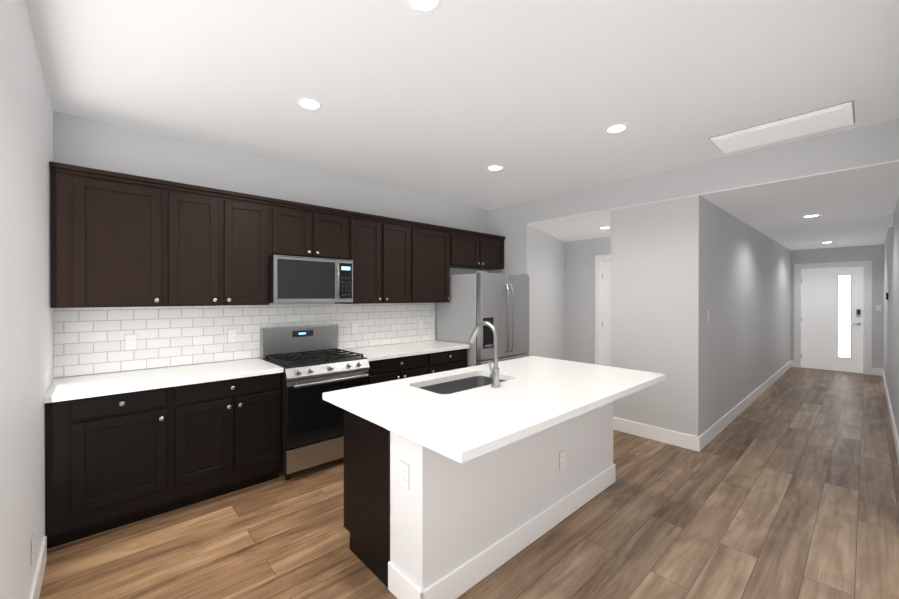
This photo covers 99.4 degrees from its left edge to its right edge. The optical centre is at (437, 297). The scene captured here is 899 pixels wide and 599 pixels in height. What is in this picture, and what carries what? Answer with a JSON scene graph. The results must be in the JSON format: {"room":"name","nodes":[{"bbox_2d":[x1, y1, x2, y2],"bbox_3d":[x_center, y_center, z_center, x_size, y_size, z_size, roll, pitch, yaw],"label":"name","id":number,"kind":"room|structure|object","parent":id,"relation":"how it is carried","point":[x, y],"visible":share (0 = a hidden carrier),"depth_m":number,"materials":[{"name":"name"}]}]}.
{"room":"kitchen","nodes":[
{"label":"kitchen","id":0,"kind":"room"},
{"bbox_2d":[0,0,898,598],"bbox_3d":[2.808,0.088,4.826,11.370,2.747,4.137,0,0,-42],"label":"wall","id":1,"kind":"structure","parent":0,"point":[682,264],"depth_m":3.77,"materials":[{"name":"grey paint"}]},
{"bbox_2d":[31,534,33,565],"bbox_3d":[-1.879,1.170,1.771,0.006,0.119,0.074,0,0,-42],"label":"outlet","id":2,"kind":"object","parent":1,"relation":"attached to","point":[32,549],"visible":0.96,"depth_m":1.75,"materials":[{"name":"grey plastic"}]},
{"bbox_2d":[29,536,46,598],"bbox_3d":[-1.133,1.403,0.916,0.039,0.140,3.210,0,0,-42],"label":"baseboard","id":3,"kind":"structure","parent":1,"relation":"attached to","point":[42,559],"depth_m":1.90,"materials":[{"name":"white wood"}]},
{"bbox_2d":[49,165,168,307],"bbox_3d":[-2.298,-0.376,2.686,0.586,0.880,0.322,0,0,-42],"label":"upper cabinet","id":4,"kind":"object","parent":1,"relation":"attached to","point":[117,239],"depth_m":2.56,"materials":[{"name":"brown wood"}]},
{"bbox_2d":[169,185,272,305],"bbox_3d":[-1.805,-0.377,3.123,0.732,0.880,0.322,0,0,-42],"label":"upper cabinet","id":5,"kind":"object","parent":1,"relation":"attached to","point":[221,244],"depth_m":3.00,"materials":[{"name":"brown wood"}]},
{"bbox_2d":[54,303,434,377],"bbox_3d":[-1.330,0.306,3.757,3.463,0.483,0.008,0,0,-42],"label":"backsplash","id":6,"kind":"structure","parent":1,"relation":"attached to","point":[89,340],"depth_m":3.16,"materials":[{"name":"tile"}]},
{"bbox_2d":[125,334,136,349],"bbox_3d":[-2.311,0.337,2.877,0.074,0.119,0.006,0,0,-42],"label":"outlet","id":7,"kind":"object","parent":6,"relation":"attached to","point":[130,341],"visible":1,"depth_m":2.88,"materials":[{"name":"grey plastic"}]},
{"bbox_2d":[227,329,236,342],"bbox_3d":[-1.795,0.336,3.335,0.074,0.119,0.006,0,0,-42],"label":"outlet","id":8,"kind":"object","parent":6,"relation":"attached to","point":[231,335],"visible":1,"depth_m":3.33,"materials":[{"name":"grey plastic"}]},
{"bbox_2d":[351,323,356,333],"bbox_3d":[-0.896,0.334,4.130,0.074,0.119,0.006,0,0,-42],"label":"outlet","id":9,"kind":"object","parent":6,"relation":"attached to","point":[353,328],"visible":1,"depth_m":4.12,"materials":[{"name":"grey plastic"}]},
{"bbox_2d":[418,319,422,328],"bbox_3d":[-0.208,0.332,4.740,0.074,0.119,0.006,0,0,-42],"label":"outlet","id":10,"kind":"object","parent":6,"relation":"attached to","point":[420,323],"visible":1,"depth_m":4.74,"materials":[{"name":"grey plastic"}]},
{"bbox_2d":[273,201,352,259],"bbox_3d":[-1.250,-0.593,3.614,0.752,0.451,0.322,0,0,-42],"label":"upper cabinet","id":11,"kind":"object","parent":1,"relation":"attached to","point":[298,230],"depth_m":3.50,"materials":[{"name":"brown wood"}]},
{"bbox_2d":[269,255,352,302],"bbox_3d":[-1.203,-0.158,3.562,0.744,0.406,0.445,0,0,-42],"label":"microwave","id":12,"kind":"object","parent":11,"relation":"attached to","point":[295,279],"visible":1,"depth_m":3.40,"materials":[{"name":"silver metal"}]},
{"bbox_2d":[334,213,412,303],"bbox_3d":[-0.682,-0.380,4.118,0.765,0.880,0.322,0,0,-42],"label":"upper cabinet","id":13,"kind":"object","parent":1,"relation":"attached to","point":[382,247],"depth_m":4.01,"materials":[{"name":"brown wood"}]},
{"bbox_2d":[413,221,452,302],"bbox_3d":[-0.169,-0.381,4.572,0.604,0.880,0.322,0,0,-42],"label":"upper cabinet","id":14,"kind":"object","parent":1,"relation":"attached to","point":[432,245],"depth_m":4.46,"materials":[{"name":"brown wood"}]},
{"bbox_2d":[453,229,504,269],"bbox_3d":[0.452,-0.611,5.121,1.056,0.423,0.322,0,0,-42],"label":"upper cabinet","id":15,"kind":"object","parent":1,"relation":"attached to","point":[481,251],"depth_m":4.98,"materials":[{"name":"brown wood"}]},
{"bbox_2d":[595,254,610,364],"bbox_3d":[3.006,0.378,6.014,0.138,2.160,1.000,0,0,-42],"label":"door frame","id":16,"kind":"structure","parent":1,"relation":"attached to","point":[607,257],"depth_m":6.30,"materials":[{"name":"white wood"}]},
{"bbox_2d":[602,261,610,365],"bbox_3d":[2.971,0.427,5.987,0.118,2.047,0.794,0,0,-42],"label":"door","id":17,"kind":"structure","parent":1,"relation":"in","point":[606,313],"depth_m":6.24,"materials":[{"name":"white wood"}]},
{"bbox_2d":[613,417,695,450],"bbox_3d":[2.195,1.394,3.950,0.014,0.140,0.820,0,0,-42],"label":"baseboard","id":18,"kind":"structure","parent":1,"relation":"attached to","point":[695,443],"depth_m":3.89,"materials":[{"name":"white wood"}]},
{"bbox_2d":[706,310,708,321],"bbox_3d":[2.715,0.184,3.823,0.074,0.119,0.008,0,0,-42],"label":"light switch","id":19,"kind":"object","parent":1,"relation":"attached to","point":[707,315],"visible":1,"depth_m":3.81,"materials":[{"name":"grey plastic"}]},
{"bbox_2d":[696,360,793,451],"bbox_3d":[4.965,1.389,5.800,6.614,0.140,0.037,0,0,-42],"label":"baseboard","id":20,"kind":"structure","parent":1,"relation":"attached to","point":[706,437],"depth_m":4.60,"materials":[{"name":"white wood"}]},
{"bbox_2d":[801,267,863,372],"bbox_3d":[7.834,0.428,7.580,0.103,2.039,0.862,0,0,-42],"label":"front door","id":21,"kind":"structure","parent":1,"relation":"in","point":[832,310],"depth_m":7.57,"materials":[{"name":"white paint"},{"name":"glass"}]},
{"bbox_2d":[794,260,871,374],"bbox_3d":[7.855,0.378,7.596,0.140,2.152,1.074,0,0,-42],"label":"door frame","id":22,"kind":"structure","parent":1,"relation":"attached to","point":[866,265],"depth_m":7.36,"materials":[{"name":"white wood"}]},
{"bbox_2d":[875,305,881,310],"bbox_3d":[8.223,0.190,7.099,0.008,0.119,0.074,0,0,-42],"label":"light switch","id":23,"kind":"object","parent":1,"relation":"attached to","point":[878,307],"visible":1,"depth_m":7.10,"materials":[{"name":"grey plastic"}]},
{"bbox_2d":[881,368,898,463],"bbox_3d":[4.094,1.396,3.377,11.130,0.140,0.018,0,0,-42],"label":"baseboard","id":24,"kind":"structure","parent":1,"relation":"attached to","point":[896,440],"depth_m":4.32,"materials":[{"name":"white wood"}]},
{"bbox_2d":[888,214,893,229],"bbox_3d":[5.243,-0.877,4.403,0.180,0.160,0.040,0,0,-42],"label":"door chime","id":25,"kind":"object","parent":1,"relation":"attached to","point":[890,221],"visible":1,"depth_m":4.35,"materials":[{"name":"white plastic"}]},
{"bbox_2d":[25,0,898,250],"bbox_3d":[2.808,-1.182,4.822,11.370,0.407,4.137,0,0,-42],"label":"ceiling","id":26,"kind":"structure","parent":0,"point":[450,100],"depth_m":2.31,"materials":[{"name":"white paint"}]},
{"bbox_2d":[295,97,322,109],"bbox_3d":[-0.841,-1.276,2.510,0.176,0.004,0.176,0,0,-42],"label":"recessed light","id":27,"kind":"object","parent":26,"relation":"in","point":[311,103],"visible":1,"depth_m":2.50,"materials":[{"name":"white plastic"}]},
{"bbox_2d":[403,0,443,13],"bbox_3d":[-0.059,-1.273,1.626,0.176,0.004,0.176,0,0,-42],"label":"recessed light","id":28,"kind":"object","parent":26,"relation":"in","point":[419,5],"visible":1,"depth_m":1.66,"materials":[{"name":"white plastic"}]},
{"bbox_2d":[486,165,503,170],"bbox_3d":[0.574,-1.280,3.763,0.176,0.004,0.176,0,0,-42],"label":"recessed light","id":29,"kind":"object","parent":26,"relation":"in","point":[495,167],"visible":1,"depth_m":3.75,"materials":[{"name":"white plastic"}]},
{"bbox_2d":[604,123,629,132],"bbox_3d":[1.356,-1.277,2.879,0.176,0.004,0.176,0,0,-42],"label":"recessed light","id":30,"kind":"object","parent":26,"relation":"in","point":[617,128],"visible":1,"depth_m":2.88,"materials":[{"name":"white plastic"}]},
{"bbox_2d":[709,100,854,152],"bbox_3d":[2.612,-1.271,2.916,0.466,0.016,0.786,0,0,-42],"label":"ceiling hatch","id":31,"kind":"object","parent":26,"relation":"attached to","point":[832,117],"visible":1,"depth_m":2.85,"materials":[{"name":"grey paint"}]},
{"bbox_2d":[802,214,820,216],"bbox_3d":[4.468,-0.975,4.554,0.176,0.004,0.176,0,0,-42],"label":"recessed light","id":32,"kind":"object","parent":26,"relation":"in","point":[812,215],"visible":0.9,"depth_m":4.52,"materials":[{"name":"white plastic"}]},
{"bbox_2d":[39,367,898,598],"bbox_3d":[2.808,1.512,4.830,11.370,0.100,4.137,0,0,-42],"label":"floor","id":33,"kind":"structure","parent":0,"point":[785,485],"depth_m":2.37,"materials":[{"name":"brown wood"}]},
{"bbox_2d":[45,387,172,548],"bbox_3d":[-2.202,1.032,2.578,0.588,0.872,0.617,0,0,-42],"label":"base cabinet","id":34,"kind":"object","parent":33,"relation":"on","point":[116,460],"depth_m":2.34,"materials":[{"name":"brown wood"}]},
{"bbox_2d":[44,340,469,402],"bbox_3d":[-1.122,0.570,3.515,3.451,0.038,0.644,0,0,-42],"label":"countertop","id":35,"kind":"structure","parent":34,"relation":"on","point":[78,387],"depth_m":2.75,"materials":[{"name":"stone"}]},
{"bbox_2d":[173,373,280,509],"bbox_3d":[-1.709,1.030,3.015,0.730,0.872,0.617,0,0,-42],"label":"base cabinet","id":36,"kind":"object","parent":33,"relation":"on","point":[227,433],"depth_m":2.76,"materials":[{"name":"brown wood"}]},
{"bbox_2d":[260,324,369,479],"bbox_3d":[-1.099,0.872,3.448,0.744,1.187,0.722,0,0,-42],"label":"range","id":37,"kind":"object","parent":33,"relation":"on","point":[314,362],"visible":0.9,"depth_m":3.20,"materials":[{"name":"silver metal"}]},
{"bbox_2d":[367,353,436,384],"bbox_3d":[-0.554,1.027,4.037,0.840,0.872,0.617,0,0,-42],"label":"base cabinet","id":38,"kind":"object","parent":33,"relation":"on","point":[384,370],"depth_m":3.81,"materials":[{"name":"brown wood"}]},
{"bbox_2d":[437,349,466,371],"bbox_3d":[-0.095,1.026,4.444,0.671,0.872,0.617,0,0,-42],"label":"drawer","id":39,"kind":"object","parent":33,"relation":"on","point":[454,359],"depth_m":4.26,"materials":[{"name":"brown wood"}]},
{"bbox_2d":[342,404,615,598],"bbox_3d":[0.429,1.030,2.652,1.990,0.875,0.746,0,0,-42],"label":"kitchen island","id":40,"kind":"object","parent":33,"relation":"on","point":[458,482],"depth_m":2.03,"materials":[{"name":"white paint"}]},
{"bbox_2d":[323,356,665,463],"bbox_3d":[0.493,0.573,2.488,2.095,0.038,1.140,0,0,-42],"label":"island countertop","id":41,"kind":"structure","parent":40,"relation":"on","point":[535,393],"depth_m":2.06,"materials":[{"name":"white stone"}]},
{"bbox_2d":[419,372,502,391],"bbox_3d":[0.182,0.682,2.533,0.713,0.203,0.368,0,0,-42],"label":"sink","id":42,"kind":"object","parent":41,"relation":"in","point":[464,381],"depth_m":2.75,"materials":[{"name":"silver metal"}]},
{"bbox_2d":[468,322,500,387],"bbox_3d":[0.288,0.354,2.440,0.087,0.401,0.261,0,0,-42],"label":"faucet","id":43,"kind":"object","parent":41,"relation":"on","point":[494,374],"visible":1,"depth_m":2.37,"materials":[{"name":"silver metal"}]},
{"bbox_2d":[437,271,528,366],"bbox_3d":[0.620,0.578,4.893,0.940,1.768,0.837,0,0,-42],"label":"fridge","id":44,"kind":"object","parent":33,"relation":"on","point":[499,302],"visible":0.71,"depth_m":4.57,"materials":[{"name":"grey metal"}]}
]}

